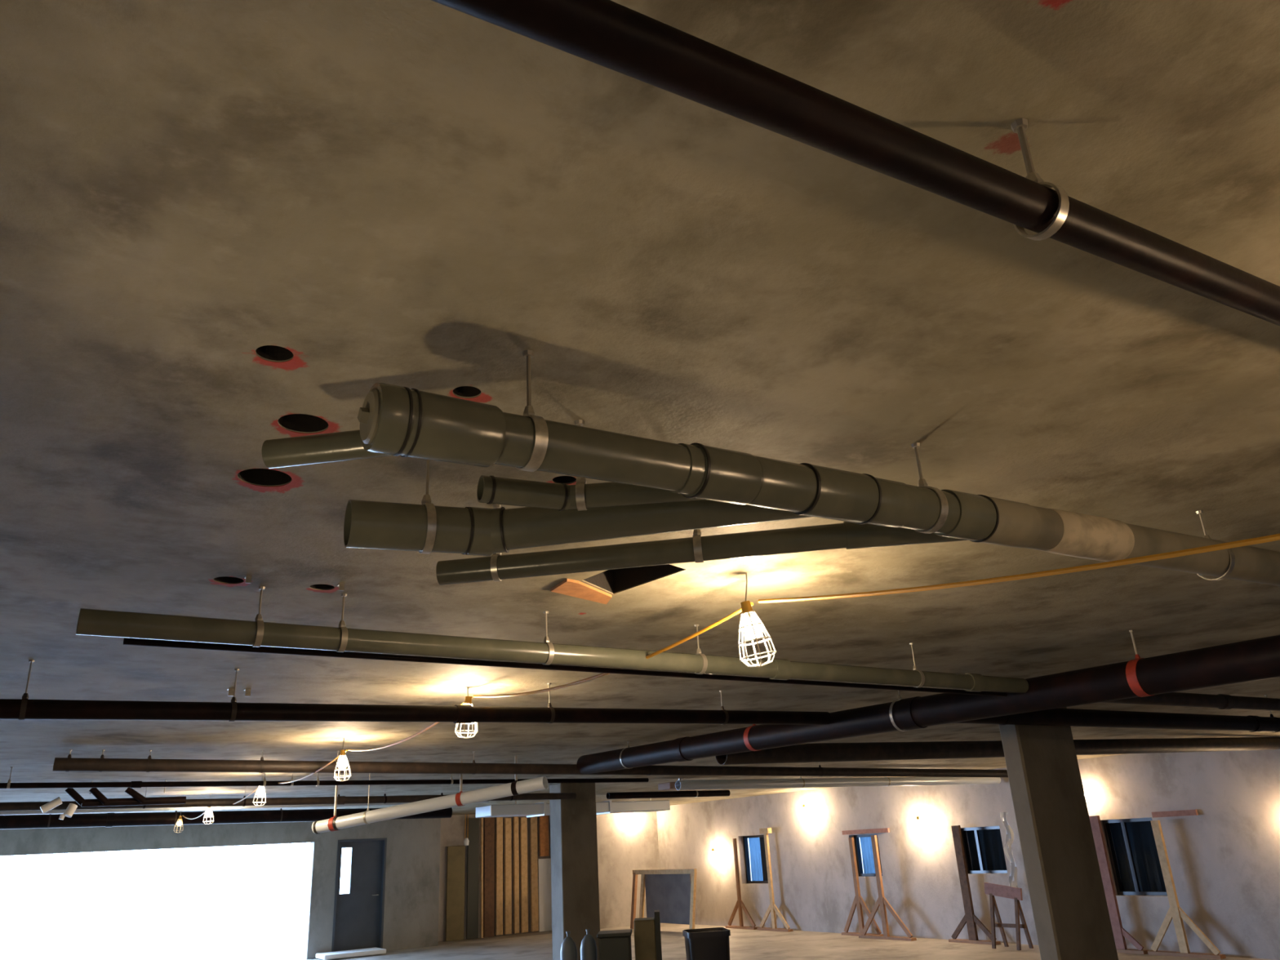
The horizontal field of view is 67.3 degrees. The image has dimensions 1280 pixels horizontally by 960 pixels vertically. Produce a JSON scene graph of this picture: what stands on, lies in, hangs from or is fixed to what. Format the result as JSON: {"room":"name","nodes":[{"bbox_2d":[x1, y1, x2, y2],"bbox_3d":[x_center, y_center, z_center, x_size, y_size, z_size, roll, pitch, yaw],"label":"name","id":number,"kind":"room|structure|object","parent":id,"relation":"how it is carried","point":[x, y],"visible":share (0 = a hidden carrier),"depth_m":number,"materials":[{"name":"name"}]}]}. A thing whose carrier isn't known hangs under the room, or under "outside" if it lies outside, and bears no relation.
{"room":"construction site interior","nodes":[
{"label":"construction site interior","id":0,"kind":"room"},
{"bbox_2d":[0,817,440,959],"bbox_3d":[-10.006,7.186,16.288,13.730,2.500,0.300,10,-24,-31],"label":"wall","id":1,"kind":"structure","parent":0,"point":[411,892],"depth_m":18.53,"materials":[{"name":"concrete"}]},
{"bbox_2d":[331,837,386,951],"bbox_3d":[-5.518,8.141,18.839,0.980,2.070,0.210,10,-24,-31],"label":"door","id":2,"kind":"structure","parent":1,"relation":"in","point":[358,914],"depth_m":18.85,"materials":[{"name":"grey metal"}]},
{"bbox_2d":[438,814,551,942],"bbox_3d":[-3.199,8.620,21.035,3.670,2.500,0.900,10,-24,-31],"label":"wall","id":3,"kind":"structure","parent":0,"point":[453,830],"depth_m":21.02,"materials":[{"name":"wood"}]},
{"bbox_2d":[596,811,659,928],"bbox_3d":[-0.478,8.841,22.008,2.600,2.500,0.300,10,-24,-31],"label":"wall","id":4,"kind":"structure","parent":0,"point":[624,846],"depth_m":21.93,"materials":[{"name":"concrete"}]},
{"bbox_2d":[0,0,1279,815],"bbox_3d":[-1.590,2.416,8.923,19.700,0.300,25.850,10,-24,-31],"label":"ceiling","id":5,"kind":"structure","parent":0,"point":[224,224],"depth_m":1.72,"materials":[{"name":"concrete"}]},
{"bbox_2d":[6,766,13,789],"bbox_3d":[-5.015,2.372,7.651,0.024,0.170,0.051,10,-24,-31],"label":"hanger","id":6,"kind":"object","parent":5,"relation":"hanging from","point":[9,781],"visible":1,"depth_m":7.63,"materials":[{"name":"silver metal"}]},
{"bbox_2d":[0,777,648,788],"bbox_3d":[-3.732,2.655,8.396,9.000,0.080,0.056,10,-24,-31],"label":"ceiling pipe","id":7,"kind":"object","parent":6,"relation":"hanging from","point":[275,783],"visible":1,"depth_m":8.65,"materials":[{"name":"black metal"}]},
{"bbox_2d":[18,659,34,719],"bbox_3d":[-2.516,0.861,3.943,0.024,0.244,0.087,10,-24,-31],"label":"hanger","id":8,"kind":"object","parent":5,"relation":"hanging from","point":[25,696],"visible":0.92,"depth_m":3.90,"materials":[{"name":"silver metal"}]},
{"bbox_2d":[40,780,186,819],"bbox_3d":[-5.027,3.064,9.216,1.246,0.349,0.178,13,-26,-37],"label":"drain pipe","id":9,"kind":"object","parent":5,"relation":"hanging from","point":[137,798],"visible":0.96,"depth_m":9.14,"materials":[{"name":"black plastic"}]},
{"bbox_2d":[202,792,213,824],"bbox_3d":[-5.041,3.848,11.261,0.126,0.355,0.126,-3,-21,0],"label":"lamp","id":10,"kind":"object","parent":5,"relation":"hanging from","point":[208,813],"visible":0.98,"depth_m":11.22,"materials":[{"name":"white plastic"}]},
{"bbox_2d":[228,668,239,721],"bbox_3d":[-1.837,0.974,4.353,0.024,0.234,0.087,10,-24,-31],"label":"hanger","id":11,"kind":"object","parent":5,"relation":"hanging from","point":[233,700],"visible":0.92,"depth_m":4.31,"materials":[{"name":"silver metal"}]},
{"bbox_2d":[0,800,488,815],"bbox_3d":[-6.585,3.623,10.511,10.600,0.060,0.060,10,-24,-31],"label":"ceiling pipe","id":12,"kind":"object","parent":5,"relation":"attached to","point":[122,810],"visible":0.48,"depth_m":11.21,"materials":[{"name":"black metal"}]},
{"bbox_2d":[252,586,265,647],"bbox_3d":[-1.225,0.439,3.092,0.024,0.195,0.084,10,-24,-31],"label":"hanger","id":13,"kind":"object","parent":5,"relation":"hanging from","point":[259,619],"visible":0.86,"depth_m":3.05,"materials":[{"name":"silver metal"}]},
{"bbox_2d":[75,608,1028,693],"bbox_3d":[0.169,0.744,3.903,4.282,0.106,0.089,10,-24,-31],"label":"ceiling pipe","id":14,"kind":"object","parent":13,"relation":"hanging from","point":[91,622],"visible":0.96,"depth_m":3.44,"materials":[{"name":"grey plastic"}]},
{"bbox_2d":[252,773,266,806],"bbox_3d":[-3.591,2.922,9.097,0.126,0.315,0.126,-3,-21,0],"label":"lamp","id":15,"kind":"object","parent":5,"relation":"hanging from","point":[260,792],"visible":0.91,"depth_m":9.06,"materials":[{"name":"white plastic"}]},
{"bbox_2d":[279,808,283,822],"bbox_3d":[-5.223,4.843,13.979,0.024,0.261,0.177,10,-24,-31],"label":"hanger","id":16,"kind":"object","parent":5,"relation":"hanging from","point":[281,808],"visible":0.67,"depth_m":13.90,"materials":[{"name":"silver metal"}]},
{"bbox_2d":[0,807,452,829],"bbox_3d":[-7.682,4.437,12.496,11.001,0.245,0.182,10,-24,-31],"label":"ceiling pipe","id":17,"kind":"object","parent":16,"relation":"hanging from","point":[140,819],"visible":0.95,"depth_m":13.21,"materials":[{"name":"black metal"}]},
{"bbox_2d":[328,773,337,831],"bbox_3d":[-3.003,3.170,9.485,0.064,0.562,0.135,-10,-22,17],"label":"hanger","id":18,"kind":"object","parent":5,"relation":"hanging from","point":[331,820],"visible":0.66,"depth_m":9.44,"materials":[{"name":"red metal"}]},
{"bbox_2d":[311,776,547,834],"bbox_3d":[-2.032,3.104,9.149,2.496,0.375,0.128,-10,-22,17],"label":"pipe","id":19,"kind":"object","parent":18,"relation":"hanging from","point":[537,784],"visible":1,"depth_m":9.09,"materials":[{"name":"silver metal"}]},
{"bbox_2d":[335,593,347,652],"bbox_3d":[-0.999,0.479,3.227,0.024,0.196,0.084,10,-24,-31],"label":"hanger","id":20,"kind":"object","parent":5,"relation":"hanging from","point":[342,625],"visible":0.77,"depth_m":3.19,"materials":[{"name":"silver metal"}]},
{"bbox_2d":[333,737,351,781],"bbox_3d":[-2.152,2.029,6.975,0.126,0.305,0.126,-3,-21,0],"label":"lamp","id":21,"kind":"object","parent":5,"relation":"hanging from","point":[342,763],"visible":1,"depth_m":6.95,"materials":[{"name":"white plastic"}]},
{"bbox_2d":[417,459,436,553],"bbox_3d":[-0.453,0.031,2.046,0.024,0.257,0.106,7,-23,-24],"label":"hanger","id":22,"kind":"object","parent":5,"relation":"hanging from","point":[426,500],"visible":0.62,"depth_m":1.99,"materials":[{"name":"silver metal"}]},
{"bbox_2d":[262,382,1279,586],"bbox_3d":[0.975,0.299,2.860,4.087,0.190,0.958,10,-24,-31],"label":"drain pipe assembly","id":23,"kind":"object","parent":22,"relation":"hanging from","point":[655,486],"visible":0.99,"depth_m":2.02,"materials":[{"name":"grey plastic"}]},
{"bbox_2d":[455,760,464,806],"bbox_3d":[-1.694,2.873,9.103,0.062,0.413,0.124,-10,-22,17],"label":"hanger","id":24,"kind":"object","parent":5,"relation":"hanging from","point":[458,802],"visible":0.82,"depth_m":9.03,"materials":[{"name":"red metal"}]},
{"bbox_2d":[490,503,502,582],"bbox_3d":[-0.368,0.161,2.474,0.022,0.204,0.070,-5,-21,5],"label":"hanger","id":25,"kind":"object","parent":5,"relation":"hanging from","point":[494,572],"visible":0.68,"depth_m":2.42,"materials":[{"name":"silver metal"}]},
{"bbox_2d":[511,755,519,795],"bbox_3d":[-1.152,2.751,8.945,0.062,0.354,0.124,-10,-22,17],"label":"hanger","id":26,"kind":"object","parent":5,"relation":"hanging from","point":[513,790],"visible":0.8,"depth_m":8.87,"materials":[{"name":"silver metal"}]},
{"bbox_2d":[515,349,548,471],"bbox_3d":[-0.197,-0.125,1.711,0.026,0.229,0.099,10,-24,-31],"label":"hanger","id":27,"kind":"object","parent":5,"relation":"hanging from","point":[541,433],"visible":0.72,"depth_m":1.66,"materials":[{"name":"silver metal"}]},
{"bbox_2d":[542,611,554,665],"bbox_3d":[-0.351,0.594,3.616,0.024,0.201,0.084,10,-24,-31],"label":"hanger","id":28,"kind":"object","parent":5,"relation":"hanging from","point":[551,655],"visible":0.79,"depth_m":3.58,"materials":[{"name":"silver metal"}]},
{"bbox_2d":[346,602,753,751],"bbox_3d":[-0.870,1.232,5.119,2.599,0.270,3.992,-3,-21,0],"label":"lamp","id":29,"kind":"object","parent":5,"relation":"hanging from","point":[468,701],"depth_m":4.62,"materials":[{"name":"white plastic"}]},
{"bbox_2d":[546,682,555,723],"bbox_3d":[-0.486,1.200,5.168,0.024,0.214,0.087,10,-24,-31],"label":"hanger","id":30,"kind":"object","parent":5,"relation":"hanging from","point":[553,717],"visible":0.82,"depth_m":5.13,"materials":[{"name":"silver metal"}]},
{"bbox_2d":[0,698,831,724],"bbox_3d":[-1.927,1.027,4.269,7.381,0.173,0.092,10,-24,-31],"label":"ceiling pipe","id":31,"kind":"object","parent":30,"relation":"hanging from","point":[10,708],"visible":1,"depth_m":4.62,"materials":[{"name":"black metal"}]},
{"bbox_2d":[475,798,670,817],"bbox_3d":[-1.047,5.345,15.815,3.300,0.320,0.640,10,-24,-31],"label":"duct","id":32,"kind":"object","parent":5,"relation":"hanging from","point":[540,809],"visible":0.71,"depth_m":15.31,"materials":[{"name":"silver metal"}]},
{"bbox_2d":[573,419,587,511],"bbox_3d":[-0.124,-0.032,2.010,0.022,0.199,0.059,-3,-21,0],"label":"hanger","id":33,"kind":"object","parent":5,"relation":"hanging from","point":[580,482],"visible":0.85,"depth_m":1.96,"materials":[{"name":"silver metal"}]},
{"bbox_2d":[551,578,611,604],"bbox_3d":[-0.182,0.394,3.384,0.134,0.010,0.354,-18,-26,35],"label":"plywood patch","id":34,"kind":"object","parent":5,"relation":"attached to","point":[569,587],"visible":1,"depth_m":3.35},
{"bbox_2d":[619,741,630,768],"bbox_3d":[-0.096,2.363,8.261,0.177,0.226,0.023,10,-24,-31],"label":"hanger","id":35,"kind":"object","parent":5,"relation":"hanging from","point":[628,746],"visible":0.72,"depth_m":8.21,"materials":[{"name":"silver metal"}]},
{"bbox_2d":[577,635,1279,774],"bbox_3d":[2.420,0.911,4.491,0.182,0.381,11.088,10,-24,-31],"label":"pipe","id":36,"kind":"object","parent":35,"relation":"hanging from","point":[1259,659],"visible":1,"depth_m":5.15,"materials":[{"name":"black metal"}]},
{"bbox_2d":[123,637,1007,696],"bbox_3d":[0.167,0.812,4.006,4.139,0.045,0.021,10,-24,-31],"label":"ceiling pipe","id":37,"kind":"object","parent":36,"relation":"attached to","point":[135,642],"visible":1,"depth_m":3.60,"materials":[{"name":"black metal"}]},
{"bbox_2d":[648,765,652,775],"bbox_3d":[0.079,2.743,9.291,0.024,0.219,0.099,10,-24,-31],"label":"hanger","id":38,"kind":"object","parent":5,"relation":"hanging from","point":[651,768],"visible":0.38,"depth_m":9.23,"materials":[{"name":"silver metal"}]},
{"bbox_2d":[52,757,1008,777],"bbox_3d":[0.438,2.866,9.481,10.761,0.242,0.092,10,-24,-31],"label":"ceiling pipe","id":39,"kind":"object","parent":38,"relation":"hanging from","point":[77,764],"visible":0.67,"depth_m":8.26,"materials":[{"name":"brown metal"}]},
{"bbox_2d":[278,749,347,783],"bbox_3d":[-2.848,2.459,8.059,0.013,0.108,2.672,10,-24,-31],"label":"cord","id":40,"kind":"object","parent":39,"relation":"hanging from","point":[346,750],"visible":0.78,"depth_m":7.72,"materials":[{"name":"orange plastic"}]},
{"bbox_2d":[657,777,681,790],"bbox_3d":[0.578,4.186,13.247,0.600,0.150,0.300,10,-24,-31],"label":"duct","id":41,"kind":"object","parent":5,"relation":"hanging from","point":[668,785],"visible":0.48,"depth_m":13.05,"materials":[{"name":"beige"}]},
{"bbox_2d":[693,528,703,563],"bbox_3d":[0.142,0.112,2.423,0.022,0.200,0.070,-5,-21,5],"label":"hanger","id":42,"kind":"object","parent":5,"relation":"hanging from","point":[698,555],"visible":0.71,"depth_m":2.37,"materials":[{"name":"silver metal"}]},
{"bbox_2d":[693,624,707,674],"bbox_3d":[0.242,0.699,3.971,0.024,0.205,0.084,10,-24,-31],"label":"hanger","id":43,"kind":"object","parent":5,"relation":"hanging from","point":[698,651],"visible":0.74,"depth_m":3.93,"materials":[{"name":"silver metal"}]},
{"bbox_2d":[743,724,761,751],"bbox_3d":[0.823,1.809,6.891,0.177,0.259,0.053,10,-24,-31],"label":"hanger","id":44,"kind":"object","parent":5,"relation":"hanging from","point":[747,744],"visible":0.5,"depth_m":6.83,"materials":[{"name":"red metal"}]},
{"bbox_2d":[888,690,909,731],"bbox_3d":[1.567,1.362,5.780,0.190,0.292,0.024,10,-24,-31],"label":"hanger","id":45,"kind":"object","parent":5,"relation":"hanging from","point":[899,695],"visible":0.49,"depth_m":5.72,"materials":[{"name":"silver metal"}]},
{"bbox_2d":[909,642,924,687],"bbox_3d":[1.320,0.890,4.616,0.024,0.212,0.084,10,-24,-31],"label":"hanger","id":46,"kind":"object","parent":5,"relation":"hanging from","point":[915,668],"visible":0.79,"depth_m":4.58,"materials":[{"name":"silver metal"}]},
{"bbox_2d":[911,442,948,533],"bbox_3d":[0.655,0.017,2.224,0.024,0.217,0.108,10,-24,-31],"label":"hanger","id":47,"kind":"object","parent":5,"relation":"hanging from","point":[942,518],"visible":0.73,"depth_m":2.18,"materials":[{"name":"silver metal"}]},
{"bbox_2d":[715,737,1279,764],"bbox_3d":[4.193,2.644,9.498,8.443,0.300,0.150,10,-24,-31],"label":"ceiling pipe","id":48,"kind":"object","parent":5,"relation":"attached to","point":[868,751],"visible":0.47,"depth_m":8.54,"materials":[{"name":"brown metal"}]},
{"bbox_2d":[998,715,1011,724],"bbox_3d":[2.173,1.337,5.815,0.024,0.284,0.117,10,-24,-31],"label":"hanger","id":49,"kind":"object","parent":5,"relation":"hanging from","point":[1009,716],"visible":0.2,"depth_m":5.74,"materials":[{"name":"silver metal"}]},
{"bbox_2d":[953,707,1279,732],"bbox_3d":[5.383,1.972,7.709,8.440,0.122,0.122,10,-24,-31],"label":"ceiling pipe","id":50,"kind":"object","parent":49,"relation":"hanging from","point":[1054,717],"visible":0.7,"depth_m":6.42,"materials":[{"name":"black metal"}]},
{"bbox_2d":[737,533,1279,666],"bbox_3d":[1.012,0.121,2.275,1.420,0.411,2.118,-3,-21,0],"label":"lamp","id":51,"kind":"object","parent":5,"relation":"hanging from","point":[751,630],"depth_m":2.62,"materials":[{"name":"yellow plastic"}]},
{"bbox_2d":[740,600,754,618],"bbox_3d":[0.361,0.436,3.227,0.042,0.059,0.040,-3,-21,0],"label":"socket","id":52,"kind":"object","parent":51,"relation":"attached to","point":[748,612],"depth_m":3.21,"materials":[{"name":"orange plastic"}]},
{"bbox_2d":[1010,118,1069,240],"bbox_3d":[0.497,-0.383,1.218,0.024,0.171,0.069,10,-24,-31],"label":"hanger","id":53,"kind":"object","parent":5,"relation":"hanging from","point":[1020,126],"visible":0.73,"depth_m":1.21,"materials":[{"name":"silver metal"}]},
{"bbox_2d":[431,0,1279,325],"bbox_3d":[0.512,-0.336,1.209,4.002,0.228,0.054,10,-24,-31],"label":"drain pipe","id":54,"kind":"object","parent":53,"relation":"hanging from","point":[610,34],"visible":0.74,"depth_m":1.00,"materials":[{"name":"black metal"}]},
{"bbox_2d":[1125,630,1154,697],"bbox_3d":[2.375,0.871,4.576,0.177,0.315,0.053,10,-24,-31],"label":"hanger","id":55,"kind":"object","parent":5,"relation":"hanging from","point":[1131,668],"visible":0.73,"depth_m":4.52,"materials":[{"name":"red metal"}]},
{"bbox_2d":[1195,510,1235,580],"bbox_3d":[1.681,0.193,2.841,0.024,0.211,0.115,10,-24,-31],"label":"hanger","id":56,"kind":"object","parent":5,"relation":"hanging from","point":[1199,513],"visible":0.56,"depth_m":2.80,"materials":[{"name":"silver metal"}]},
{"bbox_3d":[5.440,1.668,7.250,0.066,0.216,0.087,-3,-21,0],"label":"hanger","id":57,"kind":"object","parent":5,"relation":"hanging from","visible":0},
{"bbox_2d":[1102,692,1279,711],"bbox_3d":[5.638,1.760,7.345,8.440,0.096,0.096,10,-24,-31],"label":"ceiling pipe","id":58,"kind":"object","parent":57,"relation":"hanging from","point":[1221,701],"visible":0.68,"depth_m":6.07,"materials":[{"name":"brown metal"}]},
{"bbox_3d":[-5.088,3.258,9.885,0.064,0.228,0.084,-3,-21,0],"label":"hanger","id":59,"kind":"object","parent":5,"relation":"hanging from","visible":0},
{"bbox_2d":[0,792,576,811],"bbox_3d":[-4.912,3.354,9.963,9.600,0.110,0.092,10,-24,-31],"label":"ceiling pipe","id":60,"kind":"object","parent":59,"relation":"hanging from","point":[341,800],"visible":0.79,"depth_m":10.54,"materials":[{"name":"brown metal"}]},
{"bbox_2d":[247,923,1275,959],"bbox_3d":[-1.450,4.959,7.954,19.700,0.150,25.850,10,-24,-31],"label":"floor","id":61,"kind":"structure","parent":0,"point":[744,944],"depth_m":16.09,"materials":[{"name":"concrete"}]},
{"bbox_2d":[315,947,386,959],"bbox_3d":[-5.405,8.859,17.983,1.150,0.080,0.620,10,-24,-31],"label":"board","id":62,"kind":"object","parent":61,"relation":"on","point":[369,951],"visible":1,"depth_m":17.80,"materials":[{"name":"white"}]},
{"bbox_2d":[445,845,465,941],"bbox_3d":[-3.945,8.823,20.559,0.400,1.860,0.035,10,-24,-31],"label":"board","id":63,"kind":"object","parent":61,"relation":"on","point":[455,914],"visible":1,"depth_m":20.54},
{"bbox_2d":[466,817,479,939],"bbox_3d":[-3.625,8.617,20.852,0.260,2.420,0.040,10,-24,-31],"label":"board","id":64,"kind":"object","parent":61,"relation":"on","point":[473,853],"visible":0.98,"depth_m":20.82,"materials":[{"name":"grey"}]},
{"bbox_2d":[480,817,483,937],"bbox_3d":[-3.440,8.621,20.917,0.056,2.441,0.106,10,-24,-31],"label":"pole","id":65,"kind":"object","parent":61,"relation":"on","point":[482,819],"visible":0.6,"depth_m":20.89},
{"bbox_2d":[483,817,494,937],"bbox_3d":[-3.305,8.668,21.032,0.240,2.420,0.060,10,-24,-31],"label":"board","id":66,"kind":"object","parent":61,"relation":"on","point":[489,823],"visible":0.92,"depth_m":20.99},
{"bbox_2d":[495,817,502,935],"bbox_3d":[-3.100,8.692,21.154,0.150,2.400,0.070,10,-24,-31],"label":"plank","id":67,"kind":"object","parent":61,"relation":"on","point":[499,820],"visible":0.98,"depth_m":21.12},
{"bbox_2d":[504,817,511,934],"bbox_3d":[-2.921,8.733,21.257,0.150,2.380,0.070,10,-24,-31],"label":"plank","id":68,"kind":"object","parent":61,"relation":"on","point":[508,835],"visible":1,"depth_m":21.21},
{"bbox_2d":[513,816,519,933],"bbox_3d":[-2.752,8.753,21.363,0.110,2.400,0.070,10,-24,-31],"label":"plank","id":69,"kind":"object","parent":61,"relation":"on","point":[516,840],"visible":1,"depth_m":21.32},
{"bbox_2d":[520,817,528,933],"bbox_3d":[-2.591,8.790,21.456,0.150,2.380,0.070,10,-24,-31],"label":"plank","id":70,"kind":"object","parent":61,"relation":"on","point":[523,820],"visible":0.92,"depth_m":21.42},
{"bbox_2d":[529,816,538,931],"bbox_3d":[-2.379,8.818,21.587,0.160,2.400,0.070,10,-24,-31],"label":"plank","id":71,"kind":"object","parent":61,"relation":"on","point":[533,820],"visible":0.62,"depth_m":21.54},
{"bbox_2d":[538,815,549,856],"bbox_3d":[-2.191,8.124,21.946,0.220,0.870,0.060,10,-24,-31],"label":"plank","id":72,"kind":"object","parent":71,"relation":"attached to","point":[544,820],"visible":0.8,"depth_m":21.91,"materials":[{"name":"orange wood"}]},
{"bbox_2d":[537,857,551,932],"bbox_3d":[-2.100,9.307,21.589,0.400,1.500,0.040,10,-24,-31],"label":"board","id":73,"kind":"object","parent":61,"relation":"on","point":[544,894],"visible":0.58,"depth_m":21.54,"materials":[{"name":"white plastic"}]},
{"bbox_2d":[560,931,577,959],"bbox_3d":[-0.707,5.000,9.617,0.170,0.880,0.170,-3,-21,0],"label":"gas cylinder","id":74,"kind":"object","parent":61,"relation":"on","point":[568,951],"visible":1,"depth_m":9.66,"materials":[{"name":"grey paint"}]},
{"bbox_2d":[549,782,599,959],"bbox_3d":[-0.861,5.324,12.721,0.540,2.500,0.340,10,-24,-31],"label":"concrete column","id":75,"kind":"structure","parent":61,"relation":"on","point":[575,887],"depth_m":12.65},
{"bbox_2d":[580,928,597,959],"bbox_3d":[-0.514,5.043,9.757,0.170,0.880,0.170,-3,-21,0],"label":"gas cylinder","id":76,"kind":"object","parent":61,"relation":"on","point":[588,947],"visible":1,"depth_m":9.79,"materials":[{"name":"grey paint"}]},
{"bbox_2d":[596,928,631,959],"bbox_3d":[-0.241,5.085,9.843,0.350,0.835,0.430,-3,-21,0],"label":"crate","id":77,"kind":"object","parent":61,"relation":"on","point":[614,944],"visible":1,"depth_m":9.77,"materials":[{"name":"grey"}]},
{"bbox_2d":[633,910,662,959],"bbox_3d":[0.095,5.051,10.036,0.275,1.000,0.350,-3,-21,0],"label":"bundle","id":78,"kind":"object","parent":61,"relation":"on","point":[647,937],"visible":1,"depth_m":9.96,"materials":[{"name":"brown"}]},
{"bbox_2d":[630,868,697,928],"bbox_3d":[0.461,8.748,20.018,0.120,1.177,2.470,10,-24,-31],"label":"framed board","id":79,"kind":"object","parent":61,"relation":"on","point":[672,892],"visible":0.81,"depth_m":19.92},
{"bbox_2d":[682,927,730,959],"bbox_3d":[0.670,4.814,9.284,0.420,0.850,0.420,-1,-21,-6],"label":"waste bin","id":80,"kind":"object","parent":61,"relation":"on","point":[713,943],"visible":1,"depth_m":9.22,"materials":[{"name":"black plastic"}]},
{"bbox_2d":[725,838,756,929],"bbox_3d":[2.004,8.225,19.623,0.120,1.700,0.940,10,-24,-31],"label":"prop","id":81,"kind":"object","parent":61,"relation":"on","point":[740,904],"visible":1,"depth_m":19.53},
{"bbox_2d":[756,827,793,932],"bbox_3d":[2.548,7.809,18.836,0.120,1.860,0.940,10,-24,-31],"label":"prop","id":82,"kind":"object","parent":61,"relation":"on","point":[772,908],"visible":1,"depth_m":18.74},
{"bbox_2d":[841,837,883,936],"bbox_3d":[3.825,7.162,16.956,0.120,1.600,0.940,10,-24,-31],"label":"prop","id":83,"kind":"object","parent":61,"relation":"on","point":[858,901],"visible":0.79,"depth_m":16.91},
{"bbox_2d":[858,835,916,941],"bbox_3d":[4.064,6.875,16.267,0.120,1.620,1.200,10,-24,-31],"label":"prop","id":84,"kind":"object","parent":61,"relation":"on","point":[882,900],"visible":1,"depth_m":16.19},
{"bbox_2d":[948,825,1000,945],"bbox_3d":[5.084,6.311,15.046,0.120,1.700,0.900,10,-24,-31],"label":"prop","id":85,"kind":"object","parent":61,"relation":"on","point":[970,918],"visible":0.89,"depth_m":14.97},
{"bbox_2d":[989,893,1033,950],"bbox_3d":[5.353,6.411,13.979,0.310,0.732,0.570,10,-24,-31],"label":"trestle","id":86,"kind":"object","parent":61,"relation":"on","point":[993,908],"visible":1,"depth_m":13.94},
{"bbox_2d":[984,882,1022,900],"bbox_3d":[5.333,6.041,14.120,0.030,0.239,0.650,10,-24,-31],"label":"board","id":87,"kind":"object","parent":86,"relation":"on","point":[997,890],"visible":1,"depth_m":14.10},
{"bbox_2d":[999,706,1118,959],"bbox_3d":[2.636,2.543,5.928,0.565,2.500,0.140,10,-24,-31],"label":"concrete column","id":88,"kind":"structure","parent":61,"relation":"on","point":[1068,899],"depth_m":5.94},
{"bbox_2d":[1088,815,1148,954],"bbox_3d":[6.381,5.495,13.121,0.120,1.720,0.700,10,-24,-31],"label":"prop","id":89,"kind":"object","parent":61,"relation":"on","point":[1119,932],"visible":0.71,"depth_m":13.03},
{"bbox_2d":[1147,820,1226,959],"bbox_3d":[6.848,5.254,12.413,0.120,1.620,0.940,10,-24,-31],"label":"prop","id":90,"kind":"object","parent":61,"relation":"on","point":[1175,913],"visible":1,"depth_m":12.33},
{"bbox_2d":[656,736,1279,959],"bbox_3d":[6.972,4.988,12.971,0.300,2.500,24.250,10,-24,-31],"label":"wall","id":91,"kind":"structure","parent":0,"point":[1224,859],"depth_m":15.37,"materials":[{"name":"concrete"}]},
{"bbox_2d":[742,835,768,883],"bbox_3d":[2.475,7.785,19.747,0.156,0.920,0.850,10,-24,-31],"label":"window","id":92,"kind":"structure","parent":91,"relation":"in","point":[757,845],"depth_m":19.91,"materials":[{"name":"blue glass"}]},
{"bbox_2d":[841,827,889,835],"bbox_3d":[4.019,6.270,17.146,0.040,0.070,1.150,10,-24,-31],"label":"header board","id":93,"kind":"object","parent":91,"relation":"attached to","point":[886,829],"visible":1,"depth_m":17.10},
{"bbox_2d":[853,833,882,876],"bbox_3d":[4.181,6.716,17.215,0.156,0.700,0.720,10,-24,-31],"label":"window","id":94,"kind":"structure","parent":91,"relation":"in","point":[865,839],"depth_m":17.39,"materials":[{"name":"blue glass"}]},
{"bbox_2d":[915,814,924,834],"bbox_3d":[4.675,5.741,16.015,0.224,0.292,0.175,-3,-21,0],"label":"lamp","id":95,"kind":"object","parent":91,"relation":"attached to","point":[917,824],"visible":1,"depth_m":15.99,"materials":[{"name":"orange plastic"}]},
{"bbox_2d":[960,826,1007,873],"bbox_3d":[5.524,5.857,15.225,0.156,0.690,0.880,10,-24,-31],"label":"window","id":96,"kind":"structure","parent":91,"relation":"in","point":[985,843],"depth_m":15.31,"materials":[{"name":"black glass"}]},
{"bbox_2d":[1000,811,1017,887],"bbox_3d":[5.576,5.589,14.494,0.060,1.105,0.219,10,-24,-31],"label":"strip","id":97,"kind":"object","parent":91,"relation":"hanging from","point":[1010,834],"visible":0.92,"depth_m":14.50,"materials":[{"name":"white plastic"}]},
{"bbox_2d":[1102,817,1167,895],"bbox_3d":[6.866,5.163,13.191,0.156,0.980,0.820,10,-24,-31],"label":"window","id":98,"kind":"structure","parent":91,"relation":"in","point":[1136,854],"depth_m":13.28,"materials":[{"name":"glass"}]},
{"bbox_2d":[1151,809,1198,817],"bbox_3d":[7.038,4.394,12.659,0.040,0.070,0.600,10,-24,-31],"label":"header board","id":99,"kind":"object","parent":91,"relation":"attached to","point":[1185,812],"visible":1,"depth_m":12.63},
{"bbox_3d":[0.820,4.574,14.204,0.070,0.219,0.092,-3,-21,0],"label":"hanger","id":100,"kind":"object","parent":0,"visible":0},
{"bbox_2d":[606,790,729,799],"bbox_3d":[0.442,4.564,13.953,2.100,0.090,0.090,10,-24,-31],"label":"ceiling pipe","id":101,"kind":"object","parent":100,"relation":"hanging from","point":[620,795],"visible":1,"depth_m":13.88,"materials":[{"name":"black metal"}]},
{"bbox_3d":[3.519,4.253,13.730,0.086,0.233,0.117,-3,-21,0],"label":"hanger","id":102,"kind":"object","parent":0,"visible":0},
{"bbox_2d":[675,777,1000,790],"bbox_3d":[3.013,4.214,13.406,6.000,0.120,0.120,10,-24,-31],"label":"ceiling pipe","id":103,"kind":"object","parent":102,"relation":"hanging from","point":[690,784],"visible":0.88,"depth_m":13.06,"materials":[{"name":"silver metal"}]},
{"label":"outside","id":104,"kind":"structure","parent":0,"visible":0},
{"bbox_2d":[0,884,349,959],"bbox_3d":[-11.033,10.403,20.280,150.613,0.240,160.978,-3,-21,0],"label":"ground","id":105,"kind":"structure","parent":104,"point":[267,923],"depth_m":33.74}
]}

